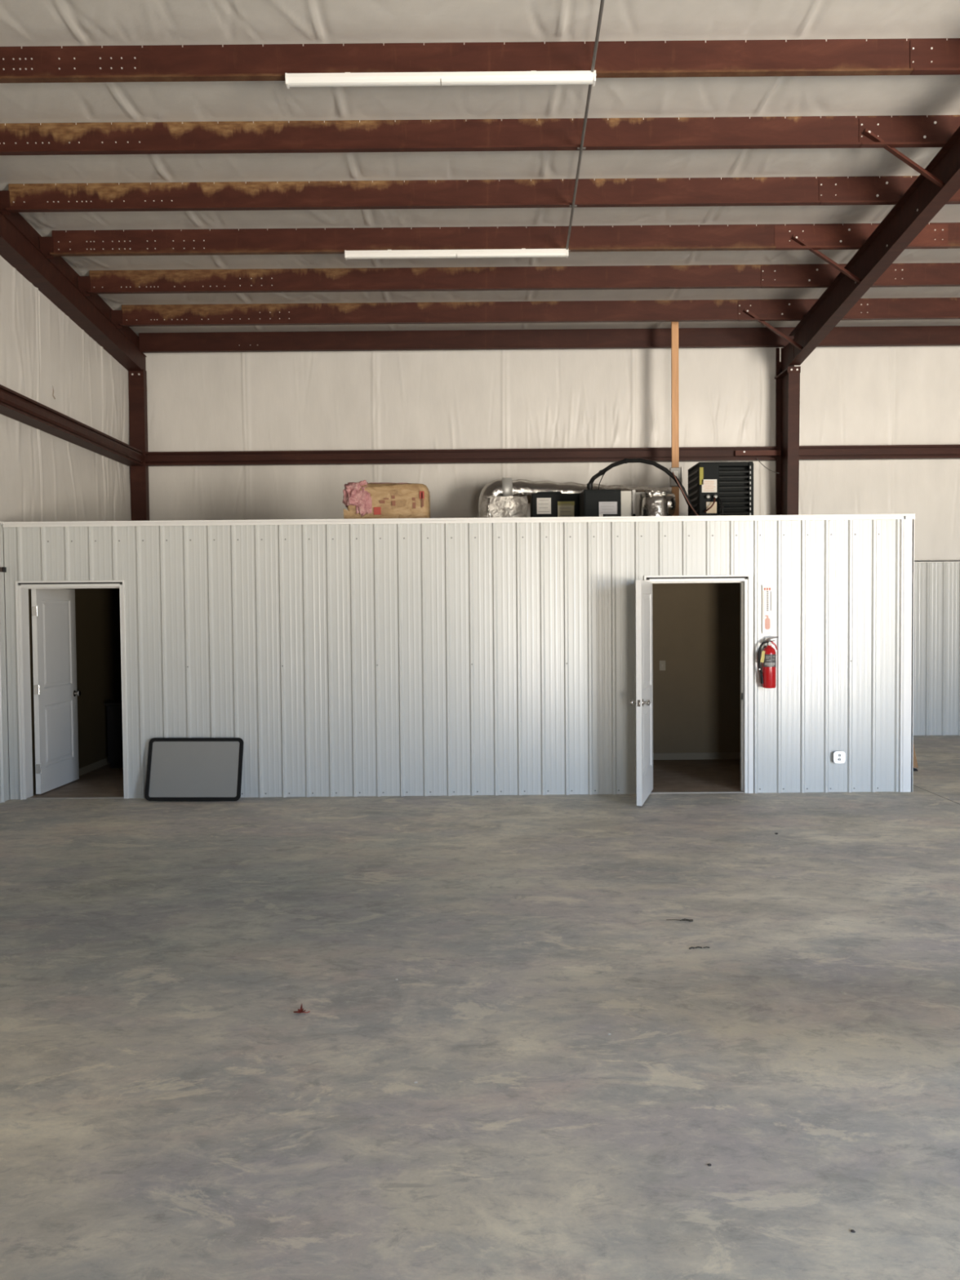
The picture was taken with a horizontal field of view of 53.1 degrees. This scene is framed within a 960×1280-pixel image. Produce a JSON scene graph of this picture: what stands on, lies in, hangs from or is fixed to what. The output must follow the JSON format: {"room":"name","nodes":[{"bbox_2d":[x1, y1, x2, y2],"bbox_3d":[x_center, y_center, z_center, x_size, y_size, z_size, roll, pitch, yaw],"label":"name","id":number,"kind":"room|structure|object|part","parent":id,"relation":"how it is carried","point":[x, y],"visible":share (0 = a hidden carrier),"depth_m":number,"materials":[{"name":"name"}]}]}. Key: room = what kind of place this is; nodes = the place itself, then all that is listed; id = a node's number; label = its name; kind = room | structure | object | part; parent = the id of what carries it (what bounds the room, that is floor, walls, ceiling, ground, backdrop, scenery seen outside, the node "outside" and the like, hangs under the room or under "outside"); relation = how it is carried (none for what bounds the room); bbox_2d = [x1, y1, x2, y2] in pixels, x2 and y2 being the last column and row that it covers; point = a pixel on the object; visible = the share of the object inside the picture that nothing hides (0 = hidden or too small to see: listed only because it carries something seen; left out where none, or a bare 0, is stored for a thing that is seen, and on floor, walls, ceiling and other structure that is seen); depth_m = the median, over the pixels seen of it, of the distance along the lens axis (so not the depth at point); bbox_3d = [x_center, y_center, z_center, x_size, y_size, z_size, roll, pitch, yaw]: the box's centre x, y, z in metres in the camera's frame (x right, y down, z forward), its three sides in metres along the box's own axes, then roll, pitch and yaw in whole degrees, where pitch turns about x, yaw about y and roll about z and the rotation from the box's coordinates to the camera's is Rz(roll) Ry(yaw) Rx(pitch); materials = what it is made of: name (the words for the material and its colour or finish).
{"room":"empty warehouse","nodes":[
{"label":"empty warehouse","id":0,"kind":"room"},
{"bbox_2d":[0,524,9,803],"bbox_3d":[-4.660,0.389,3.838,0.234,2.652,10.850,-1,2,0],"label":"wall","id":1,"kind":"structure","parent":0,"point":[4,764],"depth_m":9.20,"materials":[{"name":"white metal"}]},
{"bbox_2d":[0,567,6,572],"bbox_3d":[-4.540,-0.666,9.042,0.024,0.048,0.300,-1,2,0],"label":"bracket","id":2,"kind":"object","parent":1,"relation":"attached to","point":[2,569],"visible":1,"depth_m":9.14,"materials":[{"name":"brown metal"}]},
{"bbox_2d":[0,255,131,791],"bbox_3d":[-4.812,-1.787,5.869,0.109,6.877,15.048,-1,2,0],"label":"wall","id":3,"kind":"structure","parent":0,"point":[45,477],"depth_m":10.86,"materials":[{"name":"white plastic"}]},
{"bbox_2d":[0,384,143,466],"bbox_3d":[-4.702,-2.244,5.751,0.215,0.194,14.800,-1,2,0],"label":"beam","id":4,"kind":"structure","parent":3,"relation":"attached to","point":[14,405],"depth_m":10.75,"materials":[{"name":"red metal"}]},
{"bbox_2d":[28,587,121,794],"bbox_3d":[-2.463,0.210,11.307,4.130,2.500,3.810,-1,2,0],"label":"wall","id":5,"kind":"structure","parent":0,"point":[97,611],"depth_m":11.04,"materials":[{"name":"beige paint"}]},
{"bbox_2d":[79,757,109,776],"bbox_3d":[-4.410,1.419,11.800,0.015,0.085,2.700,-1,2,0],"label":"baseboard","id":6,"kind":"structure","parent":5,"relation":"attached to","point":[98,764],"depth_m":10.95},
{"bbox_2d":[3,519,900,799],"bbox_3d":[-0.205,0.176,9.319,8.707,2.652,0.163,-1,2,0],"label":"wall partition","id":7,"kind":"structure","parent":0,"point":[413,659],"depth_m":9.25,"materials":[{"name":"white paint"}]},
{"bbox_2d":[31,588,80,794],"bbox_3d":[-4.345,0.489,9.855,0.178,2.030,0.878,0,2,1],"label":"door","id":8,"kind":"structure","parent":7,"relation":"in","point":[55,694],"depth_m":9.78,"materials":[{"name":"white paint"}]},
{"bbox_3d":[-4.280,0.567,10.220,0.068,0.066,0.066,0,2,1],"label":"knob","id":9,"kind":"part","parent":8,"relation":"part of","materials":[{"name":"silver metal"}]},
{"bbox_2d":[17,582,122,584],"bbox_3d":[-3.932,-0.545,9.237,1.007,0.012,0.006,-1,2,0],"label":"trim","id":10,"kind":"structure","parent":7,"relation":"in","point":[96,582],"depth_m":9.23,"materials":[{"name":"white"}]},
{"bbox_2d":[14,580,128,799],"bbox_3d":[-3.925,0.482,9.328,1.045,2.107,0.166,-1,2,0],"label":"door frame","id":11,"kind":"structure","parent":7,"relation":"attached to","point":[23,589],"depth_m":9.27,"materials":[{"name":"white metal"}]},
{"bbox_2d":[2,514,915,527],"bbox_3d":[-0.201,-1.144,9.277,8.719,0.050,0.182,-1,2,0],"label":"trim","id":12,"kind":"structure","parent":7,"relation":"attached to","point":[828,517],"depth_m":9.19,"materials":[{"name":"white metal"}]},
{"bbox_2d":[630,579,653,805],"bbox_3d":[1.545,0.464,9.015,0.178,2.030,0.846,0,2,17],"label":"door","id":13,"kind":"structure","parent":7,"relation":"in","point":[644,655],"depth_m":8.79,"materials":[{"name":"white paint"}]},
{"bbox_3d":[1.391,0.565,8.701,0.068,0.066,0.066,0,2,17],"label":"knob","id":14,"kind":"part","parent":13,"relation":"part of","materials":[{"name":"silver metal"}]},
{"bbox_3d":[1.497,0.565,8.669,0.068,0.066,0.066,0,2,17],"label":"knob","id":15,"kind":"part","parent":13,"relation":"part of","materials":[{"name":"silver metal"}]},
{"bbox_2d":[646,576,747,578],"bbox_3d":[2.082,-0.598,9.237,0.977,0.012,0.006,-1,2,0],"label":"trim","id":16,"kind":"structure","parent":7,"relation":"in","point":[746,576],"depth_m":9.23,"materials":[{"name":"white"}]},
{"bbox_2d":[644,574,753,793],"bbox_3d":[2.105,0.428,9.328,1.047,2.107,0.166,-1,2,0],"label":"door frame","id":17,"kind":"structure","parent":7,"relation":"attached to","point":[744,582],"depth_m":9.26,"materials":[{"name":"white metal"}]},
{"bbox_2d":[761,585,771,633],"bbox_3d":[2.755,-0.297,9.232,0.100,0.462,0.020,-1,2,0],"label":"sign","id":18,"kind":"object","parent":7,"relation":"attached to","point":[766,589],"visible":1,"depth_m":9.23,"materials":[{"name":"beige plastic"}]},
{"bbox_2d":[757,636,778,688],"bbox_3d":[2.744,0.212,9.178,0.172,0.493,0.150,-2,2,-37],"label":"fire extinguisher","id":19,"kind":"object","parent":7,"relation":"attached to","point":[768,658],"visible":1,"depth_m":9.13,"materials":[{"name":"red paint"}]},
{"bbox_3d":[2.759,0.253,9.178,0.126,0.412,0.126,-1,2,0],"label":"tank","id":20,"kind":"part","parent":19,"relation":"part of","materials":[{"name":"red metal"}]},
{"bbox_3d":[2.781,-0.010,9.166,0.124,0.047,0.034,-1,2,0],"label":"lever","id":21,"kind":"part","parent":19,"relation":"part of","materials":[{"name":"grey metal"}]},
{"bbox_2d":[832,751,845,763],"bbox_3d":[3.455,1.128,9.263,0.115,0.119,0.054,-1,2,0],"label":"electrical outlet","id":22,"kind":"object","parent":7,"relation":"attached to","point":[838,757],"visible":1,"depth_m":9.24,"materials":[{"name":"white plastic"}]},
{"bbox_2d":[898,519,914,791],"bbox_3d":[4.103,0.139,9.294,0.123,2.652,0.132,-1,2,0],"label":"trim","id":23,"kind":"structure","parent":7,"relation":"attached to","point":[906,611],"depth_m":9.23,"materials":[{"name":"white metal"}]},
{"bbox_2d":[0,734,959,1279],"bbox_3d":[3.095,1.677,5.967,16.240,0.206,15.420,-1,2,0],"label":"floor","id":24,"kind":"structure","parent":0,"point":[168,1111],"depth_m":4.07,"materials":[{"name":"concrete"}]},
{"bbox_2d":[26,796,124,799],"bbox_3d":[-3.914,1.531,9.319,0.945,0.010,0.035,-1,2,0],"label":"threshold","id":25,"kind":"object","parent":24,"relation":"on","point":[71,797],"visible":1,"depth_m":9.30,"materials":[{"name":"silver metal"}]},
{"bbox_2d":[103,699,123,768],"bbox_3d":[-3.921,1.091,11.244,0.760,0.755,0.510,-1,2,0],"label":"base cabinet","id":26,"kind":"object","parent":24,"relation":"on","point":[114,713],"visible":0.2,"depth_m":11.02,"materials":[{"name":"black wood"}]},
{"bbox_3d":[-4.096,1.082,11.029,0.340,0.630,0.020,-1,2,0],"label":"door","id":27,"kind":"part","parent":26,"relation":"part of","materials":[{"name":"black wood"}]},
{"bbox_2d":[128,368,149,520],"bbox_3d":[-4.675,-1.143,13.262,0.210,5.120,0.134,-1,2,0],"label":"column","id":28,"kind":"structure","parent":24,"relation":"on","point":[137,380],"depth_m":13.16,"materials":[{"name":"red metal"}]},
{"bbox_2d":[0,210,146,370],"bbox_3d":[-4.710,-4.298,5.771,0.235,1.724,14.910,-1,2,0],"label":"rafter","id":29,"kind":"object","parent":28,"relation":"on","point":[55,278],"visible":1,"depth_m":10.77,"materials":[{"name":"red metal"}]},
{"bbox_2d":[0,38,959,83],"bbox_3d":[3.146,-4.409,7.294,15.630,0.300,0.136,-1,2,0],"label":"purlin","id":30,"kind":"structure","parent":29,"relation":"attached to","point":[893,56],"depth_m":7.29,"materials":[{"name":"metal"}]},
{"bbox_2d":[284,70,595,88],"bbox_3d":[-0.295,-4.222,7.240,2.325,0.082,0.094,-1,2,0],"label":"strip light","id":31,"kind":"object","parent":30,"relation":"attached to","point":[507,77],"visible":1,"depth_m":7.21,"materials":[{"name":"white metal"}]},
{"bbox_2d":[0,115,959,155],"bbox_3d":[3.147,-4.358,8.276,15.630,0.300,0.136,-1,2,0],"label":"purlin","id":32,"kind":"structure","parent":29,"relation":"attached to","point":[900,131],"depth_m":8.28,"materials":[{"name":"metal"}]},
{"bbox_2d":[0,175,959,215],"bbox_3d":[3.147,-4.308,9.258,15.630,0.300,0.136,-1,2,0],"label":"purlin","id":33,"kind":"structure","parent":29,"relation":"attached to","point":[817,190],"depth_m":9.26,"materials":[{"name":"metal"}]},
{"bbox_2d":[39,222,959,258],"bbox_3d":[3.148,-4.260,10.200,15.630,0.300,0.136,-1,2,0],"label":"purlin","id":34,"kind":"structure","parent":29,"relation":"attached to","point":[934,235],"depth_m":10.20,"materials":[{"name":"metal"}]},
{"bbox_2d":[344,248,568,260],"bbox_3d":[-0.246,-4.073,10.146,2.350,0.082,0.094,-1,2,0],"label":"strip light","id":35,"kind":"object","parent":34,"relation":"attached to","point":[523,252],"visible":1,"depth_m":10.11,"materials":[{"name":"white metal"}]},
{"bbox_2d":[565,0,604,251],"bbox_3d":[0.770,-4.410,4.260,0.070,1.001,11.800,0,2,1],"label":"conduit","id":36,"kind":"object","parent":34,"relation":"attached to","point":[581,148],"visible":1,"depth_m":7.82,"materials":[{"name":"grey metal"}]},
{"bbox_2d":[77,262,959,296],"bbox_3d":[3.148,-4.210,11.172,15.630,0.300,0.136,-1,2,0],"label":"purlin","id":37,"kind":"structure","parent":29,"relation":"attached to","point":[908,274],"depth_m":11.17,"materials":[{"name":"red metal"}]},
{"bbox_2d":[111,297,959,328],"bbox_3d":[3.148,-4.158,12.175,15.630,0.300,0.136,-1,2,0],"label":"purlin","id":38,"kind":"structure","parent":29,"relation":"attached to","point":[870,308],"depth_m":12.17,"materials":[{"name":"red metal"}]},
{"bbox_2d":[138,325,959,352],"bbox_3d":[3.154,-4.125,13.130,15.620,0.270,0.129,-1,2,0],"label":"purlin","id":39,"kind":"structure","parent":29,"relation":"attached to","point":[911,335],"depth_m":13.13,"materials":[{"name":"red metal"}]},
{"bbox_3d":[-4.697,-3.625,13.128,0.200,0.090,0.010,-1,2,0],"label":"cap plate","id":40,"kind":"part","parent":28,"relation":"part of","materials":[{"name":"red metal"}]},
{"bbox_2d":[145,446,781,466],"bbox_3d":[-0.242,-2.520,13.171,8.680,0.180,0.172,-1,2,0],"label":"beam","id":41,"kind":"structure","parent":28,"relation":"attached to","point":[722,453],"depth_m":13.16,"materials":[{"name":"red metal"}]},
{"bbox_2d":[756,457,779,473],"bbox_3d":[3.905,-2.367,13.053,0.305,0.237,0.023,1,2,30],"label":"wire","id":42,"kind":"object","parent":41,"relation":"hanging from","point":[757,458],"visible":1,"depth_m":13.05,"materials":[{"name":"grey"}]},
{"bbox_2d":[144,737,244,800],"bbox_3d":[-2.722,1.232,9.173,0.909,0.589,0.175,-1,2,0],"label":"whiteboard","id":43,"kind":"object","parent":24,"relation":"on","point":[179,769],"visible":1,"depth_m":9.17,"materials":[{"name":"black plastic"}]},
{"bbox_2d":[293,1003,310,1013],"bbox_3d":[-0.795,1.642,4.287,0.071,0.041,0.028,-1,2,-19],"label":"dry leaf","id":44,"kind":"object","parent":24,"relation":"on","point":[300,1011],"visible":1,"depth_m":4.29,"materials":[{"name":"red plant"}]},
{"bbox_2d":[668,918,693,921],"bbox_3d":[1.145,1.604,5.513,0.151,0.011,0.022,0,2,10],"label":"twig","id":45,"kind":"object","parent":24,"relation":"on","point":[684,919],"visible":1,"depth_m":5.51,"materials":[{"name":"brown wood"}]},
{"bbox_2d":[650,791,744,793],"bbox_3d":[2.101,1.478,9.319,0.915,0.010,0.035,-1,2,0],"label":"threshold","id":46,"kind":"object","parent":24,"relation":"on","point":[720,792],"visible":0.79,"depth_m":9.30,"materials":[{"name":"silver metal"}]},
{"bbox_2d":[688,946,709,949],"bbox_3d":[1.154,1.621,5.066,0.113,0.012,0.014,-1,2,-7],"label":"twig","id":47,"kind":"object","parent":24,"relation":"on","point":[690,948],"visible":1,"depth_m":5.07,"materials":[{"name":"brown"}]},
{"bbox_2d":[774,126,959,515],"bbox_3d":[4.027,-1.708,5.840,0.180,6.564,14.885,0,2,1],"label":"steel frame","id":48,"kind":"object","parent":24,"relation":"on","point":[923,199],"visible":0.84,"depth_m":10.76,"materials":[{"name":"red metal"}]},
{"bbox_2d":[743,308,803,350],"bbox_3d":[3.727,-3.937,12.183,0.801,0.516,0.050,-1,2,-7],"label":"brace","id":49,"kind":"object","parent":48,"relation":"attached to","point":[748,313],"visible":0.95,"depth_m":12.19,"materials":[{"name":"metal"}]},
{"bbox_3d":[4.139,-3.590,12.947,0.170,0.020,0.555,-1,2,0],"label":"plate","id":50,"kind":"part","parent":48,"relation":"part of","materials":[{"name":"red metal"}]},
{"bbox_3d":[4.139,-3.564,12.673,0.170,0.080,0.012,-1,2,0],"label":"bolt plate","id":51,"kind":"part","parent":48,"relation":"part of","materials":[{"name":"red metal"}]},
{"bbox_2d":[791,234,862,284],"bbox_3d":[3.691,-4.047,10.209,0.791,0.497,0.050,-1,2,-7],"label":"brace","id":52,"kind":"object","parent":48,"relation":"attached to","point":[798,240],"visible":0.98,"depth_m":10.22,"materials":[{"name":"metal"}]},
{"bbox_2d":[799,444,959,460],"bbox_3d":[7.607,-2.595,13.205,6.740,0.180,0.104,-1,2,0],"label":"beam","id":53,"kind":"structure","parent":48,"relation":"attached to","point":[866,451],"depth_m":13.16,"materials":[{"name":"red metal"}]},
{"bbox_2d":[862,128,945,188],"bbox_3d":[3.666,-4.155,8.284,0.763,0.479,0.050,-1,2,-7],"label":"brace","id":54,"kind":"object","parent":48,"relation":"attached to","point":[873,136],"visible":0.97,"depth_m":8.29,"materials":[{"name":"metal"}]},
{"bbox_2d":[912,744,918,771],"bbox_3d":[4.633,1.223,10.545,0.385,0.398,0.219,-1,2,0],"label":"wedge","id":55,"kind":"object","parent":24,"relation":"on","point":[915,763],"visible":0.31,"depth_m":10.59,"materials":[{"name":"brown wood"}]},
{"bbox_2d":[0,0,959,335],"bbox_3d":[3.023,-4.662,5.774,15.853,1.322,15.035,-1,2,0],"label":"ceiling","id":56,"kind":"structure","parent":0,"point":[23,23],"depth_m":8.18,"materials":[{"name":"plastic"}]},
{"bbox_2d":[137,335,959,560],"bbox_3d":[3.064,-1.625,13.377,15.878,5.941,0.102,-1,2,0],"label":"wall","id":57,"kind":"structure","parent":0,"point":[872,395],"depth_m":13.31,"materials":[{"name":"white fabric"}]},
{"bbox_2d":[652,582,740,752],"bbox_3d":[2.292,0.196,10.407,3.480,2.500,2.010,-1,2,0],"label":"wall","id":58,"kind":"structure","parent":0,"point":[696,626],"depth_m":11.32,"materials":[{"name":"beige paint"}]},
{"bbox_2d":[659,660,665,670],"bbox_3d":[2.147,0.301,11.308,0.072,0.116,0.016,-1,2,0],"label":"light switch","id":59,"kind":"object","parent":58,"relation":"attached to","point":[662,663],"visible":1,"depth_m":11.31,"materials":[{"name":"beige plastic"}]},
{"bbox_2d":[653,752,740,759],"bbox_3d":[2.137,1.376,11.342,2.950,0.085,0.015,-1,2,0],"label":"baseboard","id":60,"kind":"structure","parent":58,"relation":"attached to","point":[656,756],"depth_m":11.34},
{"bbox_2d":[913,562,959,735],"bbox_3d":[7.651,0.104,13.323,6.700,2.405,0.119,-1,2,0],"label":"wall","id":61,"kind":"structure","parent":0,"point":[936,615],"depth_m":13.28,"materials":[{"name":"white metal"}]},
{"bbox_2d":[914,560,959,562],"bbox_3d":[7.591,-1.093,13.292,6.800,0.022,0.165,-1,2,0],"label":"trim","id":62,"kind":"structure","parent":61,"relation":"on","point":[914,561],"depth_m":13.21,"materials":[{"name":"white metal"}]},
{"bbox_3d":[-0.260,-1.121,11.315,8.560,0.120,3.910,-1,2,0],"label":"ceiling","id":63,"kind":"structure","parent":0,"visible":0},
{"bbox_2d":[342,480,430,519],"bbox_3d":[-0.950,-1.368,9.791,0.867,0.483,0.551,-1,2,0],"label":"bag","id":64,"kind":"object","parent":63,"relation":"on","point":[362,500],"visible":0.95,"depth_m":9.57,"materials":[{"name":"paper"}]},
{"bbox_2d":[486,496,528,517],"bbox_3d":[0.332,-1.466,11.783,0.490,0.539,0.534,-1,2,0],"label":"foil plenum","id":65,"kind":"object","parent":63,"relation":"on","point":[497,506],"visible":0.53,"depth_m":11.54,"materials":[{"name":"grey metal"}]},
{"bbox_2d":[478,477,671,517],"bbox_3d":[1.224,-1.664,12.624,2.782,0.872,0.407,-1,2,-14],"label":"duct","id":66,"kind":"object","parent":63,"relation":"on","point":[504,486],"visible":0.23,"depth_m":12.33,"materials":[{"name":"grey metal"}]},
{"bbox_2d":[578,483,621,516],"bbox_3d":[1.347,-1.470,10.822,0.410,0.580,0.514,-1,2,0],"label":"handler","id":67,"kind":"object","parent":63,"relation":"on","point":[592,503],"visible":0.72,"depth_m":10.57,"materials":[{"name":"black metal"}]},
{"bbox_3d":[1.347,-1.432,10.576,0.380,0.400,0.008,-1,2,0],"label":"panel","id":68,"kind":"part","parent":67,"relation":"part of","materials":[{"name":"black metal"}]},
{"bbox_2d":[588,457,697,515],"bbox_3d":[1.859,-1.717,10.997,1.293,0.755,0.478,-1,2,0],"label":"hose","id":69,"kind":"object","parent":67,"relation":"attached to","point":[625,460],"visible":0.97,"depth_m":10.97,"materials":[{"name":"black plastic"}]},
{"bbox_2d":[598,467,608,489],"bbox_3d":[1.426,-1.857,11.147,0.124,0.274,0.012,-1,2,0],"label":"wire","id":70,"kind":"object","parent":69,"relation":"hanging from","point":[607,468],"visible":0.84,"depth_m":11.14,"materials":[{"name":"black plastic"}]},
{"bbox_2d":[672,471,698,515],"bbox_3d":[2.345,-1.635,10.904,0.330,0.537,0.014,-1,2,0],"label":"wire","id":71,"kind":"object","parent":69,"relation":"attached to","point":[673,472],"visible":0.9,"depth_m":10.90,"materials":[{"name":"brown"}]},
{"bbox_2d":[621,489,644,516],"bbox_3d":[1.797,-1.484,11.474,0.300,0.560,0.470,-1,2,0],"label":"housing","id":72,"kind":"object","parent":63,"relation":"on","point":[631,500],"visible":0.46,"depth_m":11.26,"materials":[{"name":"metal"}]},
{"bbox_3d":[1.712,-1.479,11.485,0.130,0.550,0.450,-1,2,0],"label":"panel","id":73,"kind":"part","parent":72,"relation":"part of","materials":[{"name":"metal"}]},
{"bbox_3d":[1.805,-1.478,11.279,0.035,0.560,0.040,-1,2,0],"label":"post","id":74,"kind":"part","parent":72,"relation":"part of","materials":[{"name":"silver metal"}]},
{"bbox_3d":[1.887,-1.476,11.510,0.120,0.540,0.400,-1,2,0],"label":"panel","id":75,"kind":"part","parent":72,"relation":"part of","materials":[{"name":"silver metal"}]},
{"bbox_2d":[640,490,668,515],"bbox_3d":[2.010,-1.450,11.066,0.322,0.514,0.321,-1,2,0],"label":"boot","id":76,"kind":"object","parent":63,"relation":"on","point":[655,503],"visible":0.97,"depth_m":10.94,"materials":[{"name":"grey metal"}]},
{"bbox_2d":[671,321,679,515],"bbox_3d":[2.541,-2.767,12.520,0.090,3.045,0.040,-1,2,0],"label":"post","id":77,"kind":"object","parent":63,"relation":"on","point":[674,325],"visible":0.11,"depth_m":12.49,"materials":[{"name":"brown wood"}]},
{"bbox_2d":[669,466,682,486],"bbox_3d":[2.539,-2.112,12.470,0.146,0.260,0.090,-1,2,0],"label":"box","id":78,"kind":"object","parent":77,"relation":"attached to","point":[677,472],"visible":0.75,"depth_m":12.44,"materials":[{"name":"grey metal"}]},
{"bbox_2d":[687,461,753,515],"bbox_3d":[2.855,-1.644,11.420,0.642,0.865,0.709,-1,2,0],"label":"condenser unit","id":79,"kind":"object","parent":63,"relation":"on","point":[714,488],"visible":0.8,"depth_m":11.16,"materials":[{"name":"black metal"}]},
{"bbox_3d":[3.136,-1.641,11.153,0.010,0.750,0.004,-1,2,0],"label":"guard rail","id":80,"kind":"part","parent":79,"relation":"part of","materials":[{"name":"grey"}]},
{"bbox_3d":[0.969,-1.220,11.417,0.750,0.050,0.620,-1,2,0],"label":"board","id":81,"kind":"object","parent":63,"relation":"on","visible":0},
{"bbox_2d":[530,491,580,517],"bbox_3d":[0.944,-1.489,11.403,0.675,0.490,0.512,-1,2,0],"label":"handler","id":82,"kind":"object","parent":81,"relation":"on","point":[543,504],"visible":0.52,"depth_m":11.15,"materials":[{"name":"black metal"}]},
{"bbox_3d":[0.640,-1.468,11.207,0.065,0.465,0.104,-1,2,0],"label":"corner post","id":83,"kind":"part","parent":82,"relation":"part of","materials":[{"name":"black metal"}]},
{"bbox_3d":[2.337,-1.543,12.148,0.190,0.625,0.080,-1,2,0],"label":"junction box","id":84,"kind":"object","parent":63,"relation":"on","visible":0},
{"bbox_2d":[665,493,675,515],"bbox_3d":[2.115,-1.682,11.953,0.587,0.263,0.267,-1,2,0],"label":"flexible duct","id":85,"kind":"object","parent":84,"relation":"attached to","point":[670,497],"visible":0.12,"depth_m":11.84,"materials":[{"name":"silver metal"}]}
]}

